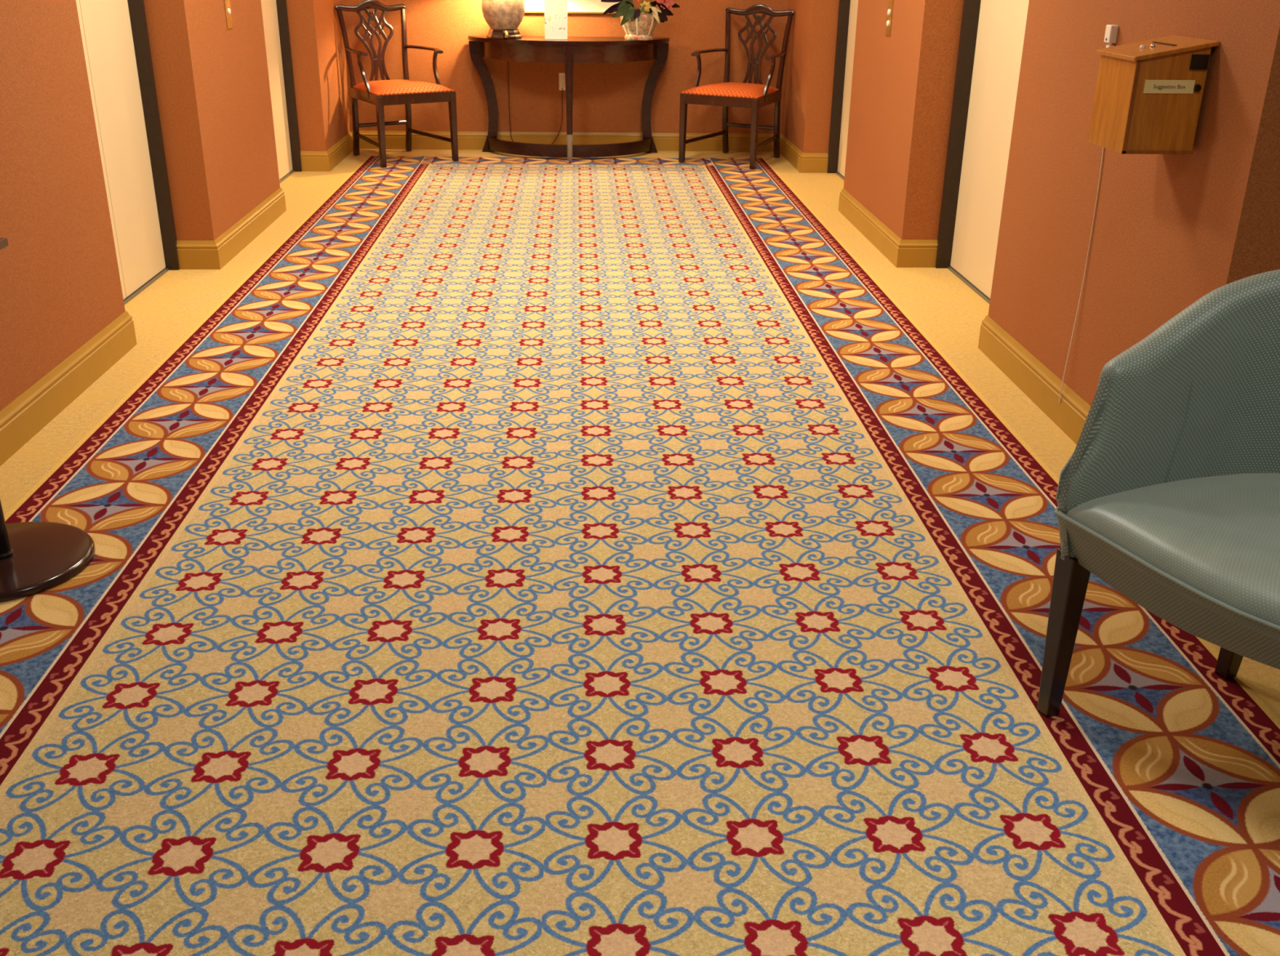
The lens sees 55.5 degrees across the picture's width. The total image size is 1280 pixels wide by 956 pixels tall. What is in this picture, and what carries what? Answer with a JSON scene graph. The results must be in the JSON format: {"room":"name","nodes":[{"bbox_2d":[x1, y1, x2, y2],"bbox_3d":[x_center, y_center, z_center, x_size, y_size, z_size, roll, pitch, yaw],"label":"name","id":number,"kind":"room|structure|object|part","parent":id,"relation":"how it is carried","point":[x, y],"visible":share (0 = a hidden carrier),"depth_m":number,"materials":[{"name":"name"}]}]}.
{"room":"elevator lobby","nodes":[
{"label":"elevator lobby","id":0,"kind":"room"},
{"bbox_2d":[0,0,351,411],"bbox_3d":[-3.184,-2.294,5.229,2.595,2.620,6.381,0,23,-3],"label":"wall","id":1,"kind":"structure","parent":0,"point":[60,286],"depth_m":4.08,"materials":[{"name":"paint"}]},
{"bbox_2d":[0,311,137,466],"bbox_3d":[-2.976,-0.205,3.543,2.412,0.126,1.647,0,23,-3],"label":"baseboard","id":2,"kind":"structure","parent":1,"relation":"attached to","point":[21,420],"depth_m":3.75,"materials":[{"name":"wood"}]},
{"bbox_2d":[75,0,179,305],"bbox_3d":[-2.071,-1.681,4.465,0.135,2.130,1.157,0,23,-3],"label":"door","id":3,"kind":"structure","parent":1,"relation":"in","point":[114,33],"depth_m":4.96,"materials":[{"name":"white wood"}]},
{"bbox_3d":[-2.091,-0.708,4.884,0.062,0.009,1.097,0,23,-3],"label":"sill","id":4,"kind":"part","parent":3,"relation":"part of","materials":[{"name":"grey metal"}]},
{"bbox_2d":[223,0,232,28],"bbox_3d":[-1.896,-2.251,5.574,0.012,0.360,0.090,0,23,-3],"label":"panel","id":5,"kind":"object","parent":1,"relation":"attached to","point":[227,2],"visible":1,"depth_m":5.61,"materials":[{"name":"gold metal"}]},
{"bbox_2d":[176,187,286,269],"bbox_3d":[-1.988,-1.252,6.002,0.178,0.126,1.347,0,23,-3],"label":"baseboard","id":6,"kind":"structure","parent":1,"relation":"attached to","point":[215,254],"depth_m":5.60,"materials":[{"name":"wood"}]},
{"bbox_2d":[261,0,302,182],"bbox_3d":[-2.196,-2.693,6.806,0.135,2.130,1.324,0,23,-3],"label":"door","id":7,"kind":"structure","parent":1,"relation":"in","point":[274,12],"depth_m":7.49,"materials":[{"name":"white wood"}]},
{"bbox_3d":[-2.216,-1.720,7.226,0.062,0.009,1.264,0,23,-3],"label":"sill","id":8,"kind":"part","parent":7,"relation":"part of","materials":[{"name":"grey metal"}]},
{"bbox_2d":[300,130,353,171],"bbox_3d":[-2.108,-2.227,8.256,0.178,0.126,0.989,0,23,-3],"label":"baseboard","id":9,"kind":"structure","parent":1,"relation":"attached to","point":[311,161],"depth_m":7.83,"materials":[{"name":"wood"}]},
{"bbox_2d":[341,0,788,135],"bbox_3d":[-0.445,-3.610,8.367,8.400,2.620,0.150,0,23,-3],"label":"wall","id":10,"kind":"structure","parent":0,"point":[607,97],"depth_m":8.61,"materials":[{"name":"paint"}]},
{"bbox_2d":[507,60,562,144],"bbox_3d":[-0.737,-2.711,8.558,0.385,0.774,0.177,0,23,-3],"label":"cord","id":11,"kind":"object","parent":10,"relation":"attached to","point":[508,60],"visible":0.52,"depth_m":8.67,"materials":[{"name":"brown plastic"}]},
{"bbox_2d":[559,72,565,89],"bbox_3d":[-0.538,-2.811,8.623,0.072,0.118,0.006,0,23,-3],"label":"wall outlet","id":12,"kind":"object","parent":10,"relation":"attached to","point":[562,75],"visible":0.56,"depth_m":8.62,"materials":[{"name":"beige plastic"}]},
{"bbox_2d":[359,130,773,151],"bbox_3d":[-0.517,-2.431,8.782,3.056,0.126,0.016,0,23,-3],"label":"baseboard","id":13,"kind":"structure","parent":10,"relation":"attached to","point":[394,140],"depth_m":8.77,"materials":[{"name":"brown wood"}]},
{"bbox_2d":[524,0,619,13],"bbox_3d":[-0.487,-3.536,8.303,0.817,0.681,0.022,0,23,-3],"label":"framed picture","id":14,"kind":"object","parent":10,"relation":"attached to","point":[575,6],"visible":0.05,"depth_m":8.42,"materials":[{"name":"white paper"}]},
{"bbox_2d":[0,149,1279,719],"bbox_3d":[-0.170,0.017,3.406,10.000,0.100,12.249,0,23,-3],"label":"floor","id":15,"kind":"structure","parent":0,"point":[948,311],"depth_m":4.82,"materials":[{"name":"beige carpet"}]},
{"bbox_2d":[467,35,669,160],"bbox_3d":[-0.486,-2.623,8.399,1.402,0.774,0.510,0,23,-3],"label":"console table","id":16,"kind":"object","parent":15,"relation":"on","point":[572,50],"visible":1,"depth_m":8.33,"materials":[{"name":"brown wood"}]},
{"bbox_3d":[-1.095,-2.684,8.561,0.184,0.742,0.065,0,23,-3],"label":"leg","id":17,"kind":"part","parent":16,"relation":"part of","materials":[{"name":"brown wood"}]},
{"bbox_2d":[481,0,524,39],"bbox_3d":[-0.914,-3.261,8.105,0.450,0.620,0.450,0,23,-3],"label":"table lamp","id":18,"kind":"object","parent":16,"relation":"on","point":[504,18],"visible":1,"depth_m":8.08,"materials":[{"name":"beige ceramic"}]},
{"bbox_2d":[544,0,567,39],"bbox_3d":[-0.562,-3.098,8.143,0.158,0.300,0.059,0,23,-3],"label":"card","id":19,"kind":"object","parent":16,"relation":"on","point":[555,11],"visible":1,"depth_m":8.14,"materials":[{"name":"white paper"}]},
{"bbox_3d":[-0.474,-2.597,8.156,0.068,0.572,0.042,0,23,-3],"label":"leg","id":20,"kind":"part","parent":16,"relation":"part of","materials":[{"name":"brown wood"}]},
{"bbox_2d":[620,11,658,39],"bbox_3d":[-0.004,-3.060,8.233,0.270,0.172,0.268,0,23,-3],"label":"planter","id":21,"kind":"object","parent":16,"relation":"on","point":[642,28],"visible":0.79,"depth_m":8.15,"materials":[{"name":"ceramic"}]},
{"bbox_2d":[600,0,679,25],"bbox_3d":[0.004,-3.184,8.128,0.531,0.298,0.218,0,23,-3],"label":"flower arrangement","id":22,"kind":"object","parent":21,"relation":"in","point":[660,9],"visible":0.98,"depth_m":8.09,"materials":[{"name":"green"}]},
{"bbox_3d":[0.001,-3.206,8.170,0.257,0.193,0.124,0,23,-3],"label":"stem","id":23,"kind":"part","parent":22,"relation":"part of","materials":[{"name":"yellow"}]},
{"bbox_3d":[0.039,-3.131,8.078,0.074,0.076,0.009,0,23,-3],"label":"yellow flower","id":24,"kind":"part","parent":22,"relation":"part of","materials":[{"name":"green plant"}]},
{"bbox_3d":[0.168,-3.162,8.097,0.129,0.131,0.016,0,23,-3],"label":"pink flower","id":25,"kind":"part","parent":22,"relation":"part of","materials":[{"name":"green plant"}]},
{"bbox_3d":[0.102,-2.693,8.621,0.184,0.742,0.065,0,23,-3],"label":"leg","id":26,"kind":"part","parent":16,"relation":"part of","materials":[{"name":"brown wood"}]},
{"bbox_2d":[0,155,1279,955],"bbox_3d":[-0.250,-0.198,3.771,2.757,0.004,10.296,0,23,-3],"label":"carpet runner","id":27,"kind":"object","parent":15,"relation":"on","point":[524,556],"visible":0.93,"depth_m":2.51,"materials":[{"name":"multicoloured carpet"}]},
{"bbox_2d":[0,237,95,602],"bbox_3d":[-1.459,-0.144,2.655,0.387,0.749,0.387,0,23,-3],"label":"pedestal stand","id":28,"kind":"object","parent":27,"relation":"on","point":[36,557],"visible":1,"depth_m":2.78,"materials":[{"name":"black metal"}]},
{"bbox_3d":[-0.696,-0.130,3.597,0.910,0.004,9.966,0,23,-3],"label":"field panel","id":29,"kind":"part","parent":27,"relation":"part of","materials":[{"name":"carpet"}]},
{"bbox_2d":[334,0,458,168],"bbox_3d":[-1.639,-2.657,8.147,0.600,1.006,0.650,-15,28,-33],"label":"wooden armchair","id":30,"kind":"object","parent":27,"relation":"on","point":[380,93],"visible":1,"depth_m":8.17,"materials":[{"name":"brown wood"}]},
{"bbox_3d":[-1.970,-2.670,8.244,0.068,0.944,0.091,-15,28,-33],"label":"post","id":31,"kind":"part","parent":30,"relation":"part of","materials":[{"name":"brown wood"}]},
{"bbox_3d":[-1.878,-2.799,7.980,0.066,0.036,0.430,-12,26,-27],"label":"arm","id":32,"kind":"part","parent":30,"relation":"part of","materials":[{"name":"brown wood"}]},
{"bbox_3d":[-1.815,-3.184,8.194,0.513,0.079,0.030,-15,28,-33],"label":"crest rail","id":33,"kind":"part","parent":30,"relation":"part of","materials":[{"name":"brown wood"}]},
{"bbox_3d":[-1.676,-2.242,7.892,0.042,0.446,0.042,-15,28,-33],"label":"leg","id":34,"kind":"part","parent":30,"relation":"part of","materials":[{"name":"brown wood"}]},
{"bbox_3d":[-1.621,-2.572,8.155,0.560,0.063,0.575,-15,28,-33],"label":"seat rail","id":35,"kind":"part","parent":30,"relation":"part of","materials":[{"name":"brown wood"}]},
{"bbox_3d":[-1.615,-2.619,8.126,0.556,0.058,0.543,-15,28,-33],"label":"seat","id":36,"kind":"part","parent":30,"relation":"part of","materials":[{"name":"orange fabric"}]},
{"bbox_3d":[-1.624,-2.764,8.474,0.068,0.944,0.091,-15,28,-33],"label":"post","id":37,"kind":"part","parent":30,"relation":"part of","materials":[{"name":"brown wood"}]},
{"bbox_3d":[-1.468,-2.912,8.253,0.066,0.036,0.430,-19,31,-39],"label":"arm","id":38,"kind":"part","parent":30,"relation":"part of","materials":[{"name":"brown wood"}]},
{"bbox_3d":[-1.254,-2.358,8.174,0.042,0.446,0.042,-15,28,-33],"label":"leg","id":39,"kind":"part","parent":30,"relation":"part of","materials":[{"name":"brown wood"}]},
{"bbox_2d":[678,3,795,169],"bbox_3d":[0.669,-2.676,8.268,0.600,1.006,0.650,13,26,25],"label":"wooden armchair","id":40,"kind":"object","parent":27,"relation":"on","point":[754,96],"visible":1,"depth_m":8.28,"materials":[{"name":"brown wood"}]},
{"bbox_3d":[0.292,-2.366,8.244,0.042,0.446,0.042,13,26,25],"label":"leg","id":41,"kind":"part","parent":40,"relation":"part of","materials":[{"name":"brown wood"}]},
{"bbox_3d":[0.478,-2.926,8.350,0.066,0.036,0.430,16,28,31],"label":"arm","id":42,"kind":"part","parent":40,"relation":"part of","materials":[{"name":"brown wood"}]},
{"bbox_3d":[0.608,-2.783,8.590,0.068,0.944,0.091,13,26,25],"label":"post","id":43,"kind":"part","parent":40,"relation":"part of","materials":[{"name":"brown wood"}]},
{"bbox_3d":[0.648,-2.638,8.244,0.556,0.058,0.543,13,26,25],"label":"seat","id":44,"kind":"part","parent":40,"relation":"part of","materials":[{"name":"orange fabric"}]},
{"bbox_3d":[0.652,-2.591,8.274,0.560,0.063,0.575,13,26,25],"label":"seat rail","id":45,"kind":"part","parent":40,"relation":"part of","materials":[{"name":"brown wood"}]},
{"bbox_3d":[0.750,-2.264,8.021,0.042,0.446,0.042,13,26,25],"label":"leg","id":46,"kind":"part","parent":40,"relation":"part of","materials":[{"name":"brown wood"}]},
{"bbox_3d":[0.821,-3.208,8.336,0.513,0.079,0.029,13,26,25],"label":"crest rail","id":47,"kind":"part","parent":40,"relation":"part of","materials":[{"name":"brown wood"}]},
{"bbox_3d":[0.923,-2.826,8.133,0.066,0.036,0.430,10,25,19],"label":"arm","id":48,"kind":"part","parent":40,"relation":"part of","materials":[{"name":"brown wood"}]},
{"bbox_3d":[0.983,-2.699,8.407,0.068,0.944,0.091,13,26,25],"label":"post","id":49,"kind":"part","parent":40,"relation":"part of","materials":[{"name":"brown wood"}]},
{"bbox_3d":[0.212,-0.136,3.643,0.909,0.004,9.966,0,23,-3],"label":"field panel","id":50,"kind":"part","parent":27,"relation":"part of","materials":[{"name":"carpet"}]},
{"bbox_2d":[1037,269,1279,717],"bbox_3d":[1.105,0.121,1.975,0.593,0.868,0.698,-8,25,-20],"label":"tub chair","id":51,"kind":"object","parent":27,"relation":"on","point":[1168,491],"visible":1,"depth_m":2.08,"materials":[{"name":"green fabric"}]},
{"bbox_3d":[0.776,0.289,2.241,0.047,0.341,0.047,-8,25,-20],"label":"leg","id":52,"kind":"part","parent":51,"relation":"part of","materials":[{"name":"brown wood"}]},
{"bbox_3d":[0.925,0.200,1.930,0.189,0.101,0.657,-15,28,-32],"label":"rail","id":53,"kind":"part","parent":51,"relation":"part of","materials":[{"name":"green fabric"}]},
{"bbox_2d":[1064,472,1279,640],"bbox_3d":[1.093,0.122,1.964,0.544,0.093,0.548,-8,25,-20],"label":"seat cushion","id":54,"kind":"object","parent":51,"relation":"on","point":[1207,544],"depth_m":1.97,"materials":[{"name":"leather"}]},
{"bbox_3d":[1.174,0.246,2.352,0.048,0.341,0.068,-8,25,-20],"label":"leg","id":55,"kind":"part","parent":51,"relation":"part of","materials":[{"name":"brown wood"}]},
{"bbox_2d":[781,0,1279,405],"bbox_3d":[2.553,-2.337,5.516,2.715,2.620,6.381,0,23,-3],"label":"wall","id":56,"kind":"structure","parent":0,"point":[1169,231],"depth_m":3.64,"materials":[{"name":"painted plaster"}]},
{"bbox_2d":[779,133,828,173],"bbox_3d":[1.123,-2.260,8.438,0.182,0.126,0.943,0,23,-3],"label":"baseboard","id":57,"kind":"structure","parent":56,"relation":"attached to","point":[804,162],"depth_m":8.03,"materials":[{"name":"wood"}]},
{"bbox_2d":[826,0,857,180],"bbox_3d":[1.354,-2.740,7.030,0.145,2.130,1.315,0,23,-3],"label":"door","id":58,"kind":"structure","parent":56,"relation":"in","point":[847,9],"depth_m":7.77,"materials":[{"name":"white wood"}]},
{"bbox_3d":[1.351,-1.767,7.450,0.062,0.009,1.255,0,23,-3],"label":"sill","id":59,"kind":"part","parent":58,"relation":"part of","materials":[{"name":"grey metal"}]},
{"bbox_2d":[838,188,937,267],"bbox_3d":[1.242,-1.297,6.212,0.182,0.126,1.350,0,23,-3],"label":"baseboard","id":60,"kind":"structure","parent":56,"relation":"attached to","point":[902,253],"depth_m":5.77,"materials":[{"name":"wood"}]},
{"bbox_2d":[884,0,893,35],"bbox_3d":[1.178,-2.271,5.720,0.012,0.360,0.090,0,23,-3],"label":"panel","id":61,"kind":"object","parent":56,"relation":"attached to","point":[890,8],"visible":1,"depth_m":5.75,"materials":[{"name":"gold metal"}]},
{"bbox_2d":[935,0,1029,303],"bbox_3d":[1.481,-1.705,4.635,0.145,2.130,1.274,0,23,-3],"label":"door","id":62,"kind":"structure","parent":56,"relation":"in","point":[991,40],"depth_m":5.17,"materials":[{"name":"white wood"}]},
{"bbox_3d":[1.479,-0.731,5.056,0.062,0.009,1.214,0,23,-3],"label":"sill","id":63,"kind":"part","parent":62,"relation":"part of","materials":[{"name":"grey metal"}]},
{"bbox_2d":[977,315,1090,444],"bbox_3d":[2.547,-0.233,3.789,2.532,0.126,1.581,0,23,-3],"label":"baseboard","id":64,"kind":"structure","parent":56,"relation":"attached to","point":[1028,374],"depth_m":3.92,"materials":[{"name":"wood"}]},
{"bbox_2d":[1058,146,1104,403],"bbox_3d":[1.292,-0.686,3.552,0.022,0.969,0.068,0,23,-3],"label":"cord","id":65,"kind":"object","parent":56,"relation":"attached to","point":[1103,147],"visible":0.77,"depth_m":3.55,"materials":[{"name":"beige plastic"}]},
{"bbox_2d":[1103,24,1118,47],"bbox_3d":[1.298,-1.202,3.363,0.024,0.096,0.037,0,23,-3],"label":"wall sensor","id":66,"kind":"object","parent":56,"relation":"attached to","point":[1111,31],"visible":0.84,"depth_m":3.34,"materials":[{"name":"beige plastic"}]},
{"bbox_2d":[1087,35,1219,154],"bbox_3d":[1.234,-0.934,2.956,0.196,0.256,0.230,0,23,-3],"label":"box","id":67,"kind":"object","parent":56,"relation":"attached to","point":[1148,98],"visible":1,"depth_m":2.88,"materials":[{"name":"brown wood"}]},
{"bbox_3d":[1.235,-1.031,2.914,0.195,0.046,0.230,0,23,-3],"label":"lid","id":68,"kind":"part","parent":67,"relation":"part of","materials":[{"name":"brown wood"}]},
{"bbox_3d":[1.307,-0.914,2.849,0.017,0.017,0.010,0,23,-3],"label":"knob","id":69,"kind":"part","parent":67,"relation":"part of","materials":[{"name":"black plastic"}]},
{"bbox_3d":[1.301,-0.968,2.828,0.040,0.034,0.007,0,23,-3],"label":"lock plate","id":70,"kind":"part","parent":67,"relation":"part of","materials":[{"name":"black plastic"}]}
]}

